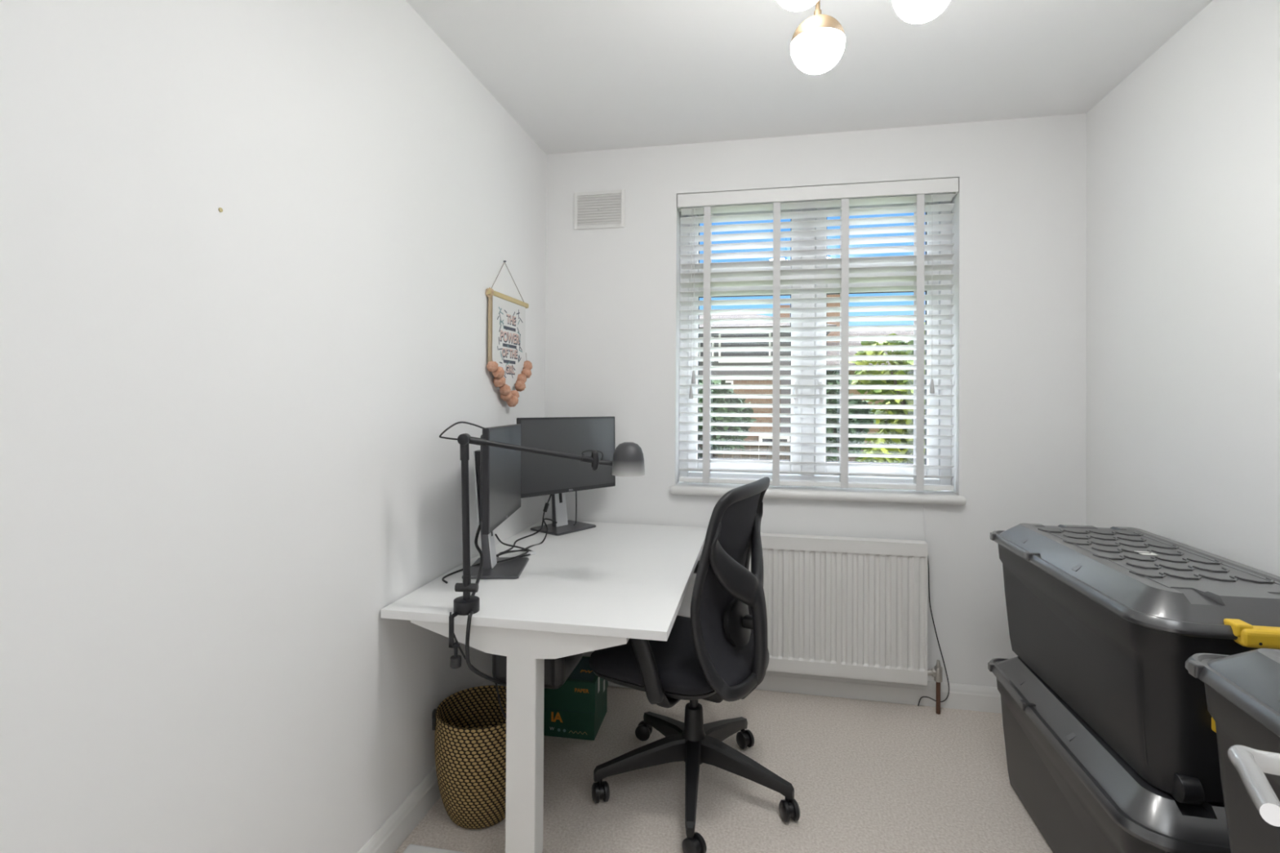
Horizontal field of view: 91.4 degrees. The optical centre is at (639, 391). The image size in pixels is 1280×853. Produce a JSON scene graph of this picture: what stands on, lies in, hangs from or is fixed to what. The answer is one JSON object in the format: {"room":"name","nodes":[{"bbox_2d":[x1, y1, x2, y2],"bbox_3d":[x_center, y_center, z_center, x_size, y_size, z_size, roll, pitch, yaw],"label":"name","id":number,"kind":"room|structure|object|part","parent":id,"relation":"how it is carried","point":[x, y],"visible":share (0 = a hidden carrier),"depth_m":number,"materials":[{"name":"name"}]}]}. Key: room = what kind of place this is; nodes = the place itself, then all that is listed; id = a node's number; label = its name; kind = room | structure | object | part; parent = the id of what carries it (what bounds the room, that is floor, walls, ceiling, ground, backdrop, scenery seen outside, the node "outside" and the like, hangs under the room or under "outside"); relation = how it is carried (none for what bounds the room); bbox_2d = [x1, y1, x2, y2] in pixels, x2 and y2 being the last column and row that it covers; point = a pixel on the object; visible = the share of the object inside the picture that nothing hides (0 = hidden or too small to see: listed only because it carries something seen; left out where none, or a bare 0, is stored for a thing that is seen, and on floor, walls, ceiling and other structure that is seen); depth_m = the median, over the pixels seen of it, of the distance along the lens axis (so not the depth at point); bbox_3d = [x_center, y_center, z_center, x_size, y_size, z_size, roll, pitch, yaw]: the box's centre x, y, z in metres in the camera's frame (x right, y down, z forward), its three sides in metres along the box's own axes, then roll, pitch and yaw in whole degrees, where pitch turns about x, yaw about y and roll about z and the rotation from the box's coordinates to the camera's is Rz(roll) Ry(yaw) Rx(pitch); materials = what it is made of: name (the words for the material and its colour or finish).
{"room":"home office","nodes":[
{"label":"home office","id":0,"kind":"room"},
{"bbox_2d":[0,0,546,852],"bbox_3d":[-0.841,0.075,1.466,0.100,2.503,3.255,0,0,12],"label":"wall","id":1,"kind":"structure","parent":0,"point":[223,454],"depth_m":1.28,"materials":[{"name":"white paint"}]},
{"bbox_2d":[357,765,440,852],"bbox_3d":[-0.791,1.276,1.435,0.018,0.100,3.236,0,0,12],"label":"baseboard","id":2,"kind":"structure","parent":1,"relation":"attached to","point":[398,826],"depth_m":1.86,"materials":[{"name":"white wood"}]},
{"bbox_2d":[485,260,532,407],"bbox_3d":[-0.529,-0.237,2.586,0.062,0.603,0.396,0,0,12],"label":"banner","id":3,"kind":"object","parent":1,"relation":"attached to","point":[506,314],"visible":1,"depth_m":2.56,"materials":[{"name":"white fabric"}]},
{"bbox_2d":[395,686,1053,852],"bbox_3d":[0.149,1.373,0.210,2.554,0.100,5.495,0,0,12],"label":"floor","id":4,"kind":"structure","parent":0,"point":[865,776],"depth_m":2.10,"materials":[{"name":"carpet"}]},
{"bbox_2d":[431,685,506,829],"bbox_3d":[-0.504,1.167,1.990,0.292,0.330,0.289,0,0,12],"label":"wicker basket","id":5,"kind":"object","parent":4,"relation":"on","point":[468,725],"visible":0.72,"depth_m":1.87,"materials":[{"name":"beige wicker"}]},
{"bbox_3d":[-0.644,1.024,1.957,0.013,0.046,0.061,0,0,-13],"label":"handle","id":6,"kind":"part","parent":5,"relation":"part of","materials":[{"name":"black leather"}]},
{"bbox_2d":[380,520,707,852],"bbox_3d":[-0.206,0.977,2.305,0.810,0.720,1.300,0,0,11],"label":"desk","id":7,"kind":"object","parent":4,"relation":"on","point":[605,585],"visible":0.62,"depth_m":1.76,"materials":[{"name":"white wood"}]},
{"bbox_2d":[465,524,506,685],"bbox_3d":[-0.462,0.626,1.952,0.128,0.453,0.545,0,0,-12],"label":"cable","id":8,"kind":"object","parent":7,"relation":"on","point":[470,666],"visible":0.67,"depth_m":1.72,"materials":[{"name":"black plastic"}]},
{"bbox_2d":[462,423,528,579],"bbox_3d":[-0.491,0.362,2.129,0.185,0.502,0.542,0,0,-2],"label":"monitor","id":9,"kind":"object","parent":7,"relation":"on","point":[497,470],"visible":0.94,"depth_m":2.09,"materials":[{"name":"grey plastic"}]},
{"bbox_3d":[-0.513,0.513,2.158,0.025,0.178,0.068,0,0,-2],"label":"plate","id":10,"kind":"part","parent":9,"relation":"part of","materials":[{"name":"silver metal"}]},
{"bbox_2d":[441,518,557,583],"bbox_3d":[-0.484,0.584,2.362,0.106,0.071,0.796,0,0,19],"label":"power cable","id":11,"kind":"object","parent":7,"relation":"on","point":[544,519],"visible":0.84,"depth_m":2.29,"materials":[{"name":"black plastic"}]},
{"bbox_2d":[494,533,532,563],"bbox_3d":[-0.479,0.560,2.305,0.126,0.114,0.235,0,0,12],"label":"cable","id":12,"kind":"object","parent":7,"relation":"on","point":[526,550],"visible":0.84,"depth_m":2.29,"materials":[{"name":"black plastic"}]},
{"bbox_2d":[496,494,551,555],"bbox_3d":[-0.487,0.527,2.496,0.079,0.184,0.545,0,0,14],"label":"cable","id":13,"kind":"object","parent":7,"relation":"on","point":[548,500],"visible":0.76,"depth_m":2.69,"materials":[{"name":"black plastic"}]},
{"bbox_2d":[542,502,549,512],"bbox_3d":[-0.409,0.505,2.721,0.028,0.041,0.017,1,-1,-33],"label":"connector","id":14,"kind":"object","parent":13,"relation":"attached to","point":[546,506],"visible":1,"depth_m":2.71,"materials":[{"name":"black plastic"}]},
{"bbox_3d":[-0.317,1.012,1.723,0.085,0.600,0.072,0,0,11],"label":"leg","id":15,"kind":"part","parent":7,"relation":"part of","materials":[{"name":"white paint"}]},
{"bbox_2d":[524,551,534,555],"bbox_3d":[-0.419,0.610,2.348,0.046,0.011,0.018,1,-1,-40],"label":"connector","id":16,"kind":"object","parent":7,"relation":"on","point":[531,553],"visible":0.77,"depth_m":2.35,"materials":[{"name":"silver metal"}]},
{"bbox_2d":[492,653,582,688],"bbox_3d":[-0.332,0.805,2.072,0.242,0.254,0.260,0,0,12],"label":"case","id":17,"kind":"object","parent":7,"relation":"hanging from","point":[557,671],"visible":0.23,"depth_m":1.95,"materials":[{"name":"black"}]},
{"bbox_2d":[439,421,644,719],"bbox_3d":[-0.279,0.600,1.857,0.615,1.029,0.202,1,-1,-27],"label":"desk lamp","id":18,"kind":"object","parent":7,"relation":"attached to","point":[628,460],"depth_m":1.73,"materials":[{"name":"black metal"}]},
{"bbox_3d":[-0.495,0.727,1.679,0.029,0.027,0.029,0,0,12],"label":"clamp screw knob","id":19,"kind":"part","parent":18,"relation":"part of","materials":[{"name":"grey plastic"}]},
{"bbox_3d":[-0.495,0.109,1.738,0.130,0.052,0.032,0,0,-7],"label":"lamp cord","id":20,"kind":"part","parent":18,"relation":"part of","materials":[{"name":"black plastic"}]},
{"bbox_3d":[-0.486,0.341,1.737,0.033,0.400,0.024,0,0,12],"label":"arm","id":21,"kind":"part","parent":18,"relation":"part of","materials":[{"name":"black metal"}]},
{"bbox_3d":[-0.481,0.545,1.734,0.060,0.024,0.024,0,0,4],"label":"knob","id":22,"kind":"part","parent":18,"relation":"part of","materials":[{"name":"grey plastic"}]},
{"bbox_3d":[-0.413,0.855,1.789,0.062,0.516,0.294,0,-1,33],"label":"lamp flex","id":23,"kind":"part","parent":18,"relation":"part of","materials":[{"name":"black plastic"}]},
{"bbox_3d":[-0.317,0.175,1.842,0.403,0.096,0.020,1,-1,-31],"label":"arm","id":24,"kind":"part","parent":18,"relation":"part of","materials":[{"name":"black metal"}]},
{"bbox_3d":[-0.148,0.201,1.948,0.068,0.038,0.009,0,0,1],"label":"lamp cord","id":25,"kind":"part","parent":18,"relation":"part of","materials":[{"name":"black plastic"}]},
{"bbox_3d":[-0.036,0.209,1.952,0.103,0.101,0.103,0,0,12],"label":"lamp shade","id":26,"kind":"part","parent":18,"relation":"part of","materials":[{"name":"black metal"}]},
{"bbox_2d":[516,416,615,535],"bbox_3d":[-0.378,0.363,2.728,0.255,0.512,0.538,0,-1,40],"label":"monitor","id":27,"kind":"object","parent":7,"relation":"on","point":[540,474],"visible":0.95,"depth_m":2.66,"materials":[{"name":"grey plastic"}]},
{"bbox_3d":[-0.360,0.519,2.835,0.025,0.178,0.068,0,-1,40],"label":"plate","id":28,"kind":"part","parent":27,"relation":"part of","materials":[{"name":"silver metal"}]},
{"bbox_2d":[573,491,577,525],"bbox_3d":[-0.293,0.524,2.832,0.018,0.169,0.009,1,-1,-41],"label":"cable","id":29,"kind":"object","parent":27,"relation":"hanging from","point":[575,491],"visible":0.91,"depth_m":2.83,"materials":[{"name":"black plastic"}]},
{"bbox_2d":[543,656,608,740],"bbox_3d":[-0.311,1.226,2.528,0.322,0.223,0.232,0,0,10],"label":"carton","id":30,"kind":"object","parent":4,"relation":"on","point":[576,709],"visible":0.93,"depth_m":2.41,"materials":[{"name":"teal cardboard"}]},
{"bbox_2d":[551,711,562,722],"bbox_3d":[-0.321,1.260,2.415,0.047,0.038,0.001,0,0,10],"label":"print","id":31,"kind":"object","parent":30,"relation":"attached to","point":[552,713],"depth_m":2.42},
{"bbox_3d":[-0.311,1.175,2.529,0.321,0.117,0.231,0,0,10],"label":"lid","id":32,"kind":"part","parent":30,"relation":"part of","materials":[{"name":"green cardboard"}]},
{"bbox_3d":[-0.309,1.116,2.527,0.288,0.001,0.198,0,0,10],"label":"lid panel","id":33,"kind":"part","parent":30,"relation":"part of","materials":[{"name":"teal cardboard"}]},
{"bbox_2d":[574,688,588,693],"bbox_3d":[-0.223,1.149,2.397,0.056,0.015,0.001,0,0,10],"label":"print","id":34,"kind":"object","parent":30,"relation":"on","point":[580,691],"depth_m":2.40},
{"bbox_2d":[588,476,799,852],"bbox_3d":[0.204,0.814,2.117,0.691,1.046,0.675,0,-1,29],"label":"office chair","id":35,"kind":"object","parent":4,"relation":"on","point":[717,654],"visible":0.97,"depth_m":1.99,"materials":[{"name":"black plastic"}]},
{"bbox_3d":[0.109,0.896,2.164,0.480,0.091,0.492,0,-1,29],"label":"seat","id":36,"kind":"part","parent":35,"relation":"part of","materials":[{"name":"black fabric"}]},
{"bbox_3d":[0.058,0.833,1.976,0.132,0.296,0.241,0,-1,28],"label":"armrest","id":37,"kind":"part","parent":35,"relation":"part of","materials":[{"name":"black plastic"}]},
{"bbox_3d":[0.327,0.616,2.050,0.140,0.649,0.504,0,-1,28],"label":"frame","id":38,"kind":"part","parent":35,"relation":"part of","materials":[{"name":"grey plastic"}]},
{"bbox_2d":[987,656,1231,852],"bbox_3d":[1.374,1.118,1.709,0.514,0.446,0.938,0,0,12],"label":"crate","id":39,"kind":"object","parent":4,"relation":"on","point":[1080,794],"visible":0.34,"depth_m":1.61,"materials":[{"name":"black plastic"}]},
{"bbox_2d":[989,523,1279,804],"bbox_3d":[1.403,0.673,1.727,0.514,0.446,0.954,0,0,10],"label":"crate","id":40,"kind":"object","parent":39,"relation":"on","point":[1110,620],"visible":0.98,"depth_m":1.49,"materials":[{"name":"black plastic"},{"name":"grey plastic"},{"name":"yellow plastic"}]},
{"bbox_3d":[1.408,0.485,1.736,0.508,0.069,0.938,0,0,10],"label":"lid","id":41,"kind":"part","parent":40,"relation":"part of","materials":[{"name":"grey plastic"}]},
{"bbox_3d":[1.162,1.108,0.649,0.514,0.446,0.955,0,0,12],"label":"crate","id":42,"kind":"object","parent":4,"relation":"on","visible":0},
{"bbox_2d":[1185,648,1279,852],"bbox_3d":[1.127,0.663,0.652,0.514,0.446,0.954,0,0,15],"label":"storage bin","id":43,"kind":"object","parent":42,"relation":"on","point":[1242,690],"visible":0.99,"depth_m":1.04,"materials":[{"name":"black plastic"},{"name":"grey plastic"},{"name":"yellow plastic"}]},
{"bbox_3d":[1.133,0.475,0.660,0.508,0.069,0.938,0,0,15],"label":"lid","id":44,"kind":"part","parent":43,"relation":"part of","materials":[{"name":"grey plastic"}]},
{"bbox_2d":[1226,744,1279,826],"bbox_3d":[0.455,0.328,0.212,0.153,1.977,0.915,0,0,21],"label":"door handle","id":45,"kind":"object","parent":43,"relation":"attached to","point":[1251,765],"depth_m":0.54,"materials":[{"name":"white"}]},
{"bbox_2d":[405,0,1213,154],"bbox_3d":[0.183,-1.230,0.328,2.554,0.100,5.695,0,0,12],"label":"ceiling","id":46,"kind":"structure","parent":0,"point":[575,75],"depth_m":2.21,"materials":[{"name":"white paint"}]},
{"bbox_2d":[776,0,950,74],"bbox_3d":[0.531,-0.981,1.513,0.415,0.372,0.344,0,0,12],"label":"ceiling light","id":47,"kind":"object","parent":46,"relation":"hanging from","point":[817,45],"visible":1,"depth_m":1.50,"materials":[{"name":"white glass"}]},
{"bbox_3d":[0.371,-0.931,1.453,0.126,0.071,0.126,0,0,12],"label":"glass globe","id":48,"kind":"part","parent":47,"relation":"part of","materials":[{"name":"white glass"}]},
{"bbox_3d":[0.442,-1.033,1.552,0.011,0.215,0.011,0,0,12],"label":"rod","id":49,"kind":"part","parent":47,"relation":"part of","materials":[{"name":"gold metal"}]},
{"bbox_3d":[0.441,-0.832,1.550,0.130,0.074,0.130,0,0,12],"label":"glass globe","id":50,"kind":"part","parent":47,"relation":"part of","materials":[{"name":"white glass"}]},
{"bbox_3d":[0.663,-0.912,1.465,0.134,0.076,0.134,0,0,12],"label":"glass globe","id":51,"kind":"part","parent":47,"relation":"part of","materials":[{"name":"white glass"}]},
{"bbox_2d":[544,113,1086,687],"bbox_3d":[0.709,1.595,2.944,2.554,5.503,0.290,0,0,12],"label":"wall","id":52,"kind":"structure","parent":0,"point":[1019,411],"depth_m":2.69,"materials":[{"name":"white paint"}]},
{"bbox_2d":[573,189,625,230],"bbox_3d":[-0.196,-0.873,2.996,0.252,0.180,0.014,0,0,12],"label":"air vent","id":53,"kind":"object","parent":52,"relation":"in","point":[605,209],"visible":1,"depth_m":3.00,"materials":[{"name":"white plastic"}]},
{"bbox_2d":[582,650,1001,713],"bbox_3d":[0.680,1.295,2.795,2.353,0.100,0.018,0,0,12],"label":"baseboard","id":54,"kind":"structure","parent":52,"relation":"attached to","point":[961,696],"depth_m":2.71,"materials":[{"name":"white"}]},
{"bbox_2d":[678,192,951,484],"bbox_3d":[0.791,-0.242,2.909,1.226,1.366,0.127,0,0,12],"label":"window","id":55,"kind":"structure","parent":52,"relation":"in","point":[939,472],"depth_m":2.90,"materials":[{"name":"white plastic"}]},
{"bbox_3d":[0.495,-0.066,2.979,0.532,0.879,0.055,0,0,12],"label":"sash","id":56,"kind":"part","parent":55,"relation":"part of","materials":[{"name":"white plastic"}]},
{"bbox_3d":[0.499,-0.724,2.985,0.532,0.316,0.055,0,0,12],"label":"sash","id":57,"kind":"part","parent":55,"relation":"part of","materials":[{"name":"white plastic"}]},
{"bbox_3d":[0.719,0.002,2.881,0.024,0.150,0.046,0,0,12],"label":"handle","id":58,"kind":"part","parent":55,"relation":"part of","materials":[{"name":"white plastic"}]},
{"bbox_2d":[677,177,958,490],"bbox_3d":[0.774,-0.246,2.827,1.218,1.351,0.072,0,0,12],"label":"blind","id":59,"kind":"object","parent":55,"relation":"attached to","point":[920,188],"visible":1,"depth_m":2.82,"materials":[{"name":"white"}]},
{"bbox_3d":[0.240,-0.446,2.913,0.002,0.840,0.003,0,0,12],"label":"pull cord","id":60,"kind":"part","parent":59,"relation":"part of","materials":[{"name":"white fabric"}]},
{"bbox_3d":[0.252,-0.481,2.911,0.002,0.770,0.003,0,0,12],"label":"pull cord","id":61,"kind":"part","parent":59,"relation":"part of","materials":[{"name":"white fabric"}]},
{"bbox_3d":[0.772,0.417,2.830,1.194,0.020,0.048,0,0,12],"label":"rail","id":62,"kind":"part","parent":59,"relation":"part of","materials":[{"name":"white"}]},
{"bbox_3d":[1.265,-0.457,2.703,0.002,0.810,0.003,0,0,12],"label":"pull cord","id":63,"kind":"part","parent":59,"relation":"part of","materials":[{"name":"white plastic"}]},
{"bbox_3d":[0.829,0.002,2.858,0.024,0.150,0.046,0,0,12],"label":"handle","id":64,"kind":"part","parent":55,"relation":"part of","materials":[{"name":"white plastic"}]},
{"bbox_3d":[1.077,-0.063,2.860,0.532,0.879,0.055,0,0,12],"label":"sash","id":65,"kind":"part","parent":55,"relation":"part of","materials":[{"name":"white plastic"}]},
{"bbox_3d":[1.081,-0.722,2.865,0.532,0.316,0.055,0,0,12],"label":"sash","id":66,"kind":"part","parent":55,"relation":"part of","materials":[{"name":"white plastic"}]},
{"bbox_2d":[669,482,966,505],"bbox_3d":[0.772,0.461,2.831,1.269,0.040,0.165,0,0,12],"label":"window sill","id":67,"kind":"structure","parent":52,"relation":"attached to","point":[820,493],"depth_m":2.76,"materials":[{"name":"white paint"}]},
{"bbox_2d":[748,533,942,714],"bbox_3d":[0.802,0.989,2.732,0.954,0.711,0.096,0,0,12],"label":"radiator","id":68,"kind":"object","parent":52,"relation":"attached to","point":[837,606],"visible":0.86,"depth_m":2.67,"materials":[{"name":"white metal"}]},
{"bbox_2d":[917,503,949,706],"bbox_3d":[1.253,0.915,2.671,0.129,0.858,0.036,0,0,12],"label":"cable","id":69,"kind":"object","parent":52,"relation":"attached to","point":[923,504],"visible":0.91,"depth_m":2.68,"materials":[{"name":"black plastic"}]},
{"bbox_2d":[1086,0,1279,576],"bbox_3d":[1.348,0.075,-0.076,0.100,2.503,5.395,0,0,12],"label":"wall","id":70,"kind":"structure","parent":0,"point":[1183,154],"depth_m":1.95,"materials":[{"name":"white paint"}]},
{"label":"outside","id":71,"kind":"structure","parent":0,"visible":0},
{"bbox_3d":[6.336,4.547,30.967,80.000,0.100,56.705,0,0,12],"label":"ground","id":72,"kind":"structure","parent":71,"visible":0},
{"bbox_2d":[698,379,756,484],"bbox_3d":[0.973,2.049,8.561,1.443,4.496,1.271,0,-1,40],"label":"bush","id":73,"kind":"object","parent":72,"relation":"on","point":[717,391],"visible":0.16,"depth_m":8.13,"materials":[{"name":"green plant"}]},
{"bbox_2d":[698,304,836,459],"bbox_3d":[0.804,1.220,16.132,7.500,6.260,6.850,0,0,12],"label":"house","id":74,"kind":"structure","parent":72,"relation":"on","point":[738,391],"depth_m":12.75,"materials":[{"name":"beige brick"}]},
{"bbox_3d":[2.715,1.659,12.592,0.630,1.550,0.150,0,0,12],"label":"french door frame","id":75,"kind":"part","parent":74,"relation":"part of","materials":[{"name":"white plastic"}]},
{"bbox_3d":[2.714,1.659,12.587,0.510,1.450,0.020,0,0,12],"label":"french door pane","id":76,"kind":"part","parent":74,"relation":"part of","materials":[{"name":"grey"}]},
{"bbox_2d":[698,440,871,486],"bbox_3d":[3.002,2.590,10.603,7.640,3.460,0.025,0,0,12],"label":"fence","id":77,"kind":"object","parent":72,"relation":"on","point":[753,447],"visible":0.02,"depth_m":10.79,"materials":[{"name":"brown wood"}]},
{"bbox_2d":[788,369,875,488],"bbox_3d":[2.108,2.006,6.867,0.957,4.564,0.878,0,0,12],"label":"bush","id":78,"kind":"object","parent":72,"relation":"on","point":[828,401],"visible":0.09,"depth_m":6.77,"materials":[{"name":"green plant"}]},
{"bbox_2d":[826,293,913,462],"bbox_3d":[9.431,0.482,23.582,7.800,7.950,7.000,0,0,12],"label":"house","id":79,"kind":"structure","parent":72,"relation":"on","point":[872,430],"depth_m":22.60,"materials":[{"name":"beige brick"}]},
{"bbox_2d":[848,322,928,490],"bbox_3d":[3.679,1.521,7.978,2.199,5.576,2.163,0,0,12],"label":"tree","id":80,"kind":"object","parent":72,"relation":"on","point":[892,392],"visible":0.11,"depth_m":7.81,"materials":[{"name":"green plant"}]}
]}

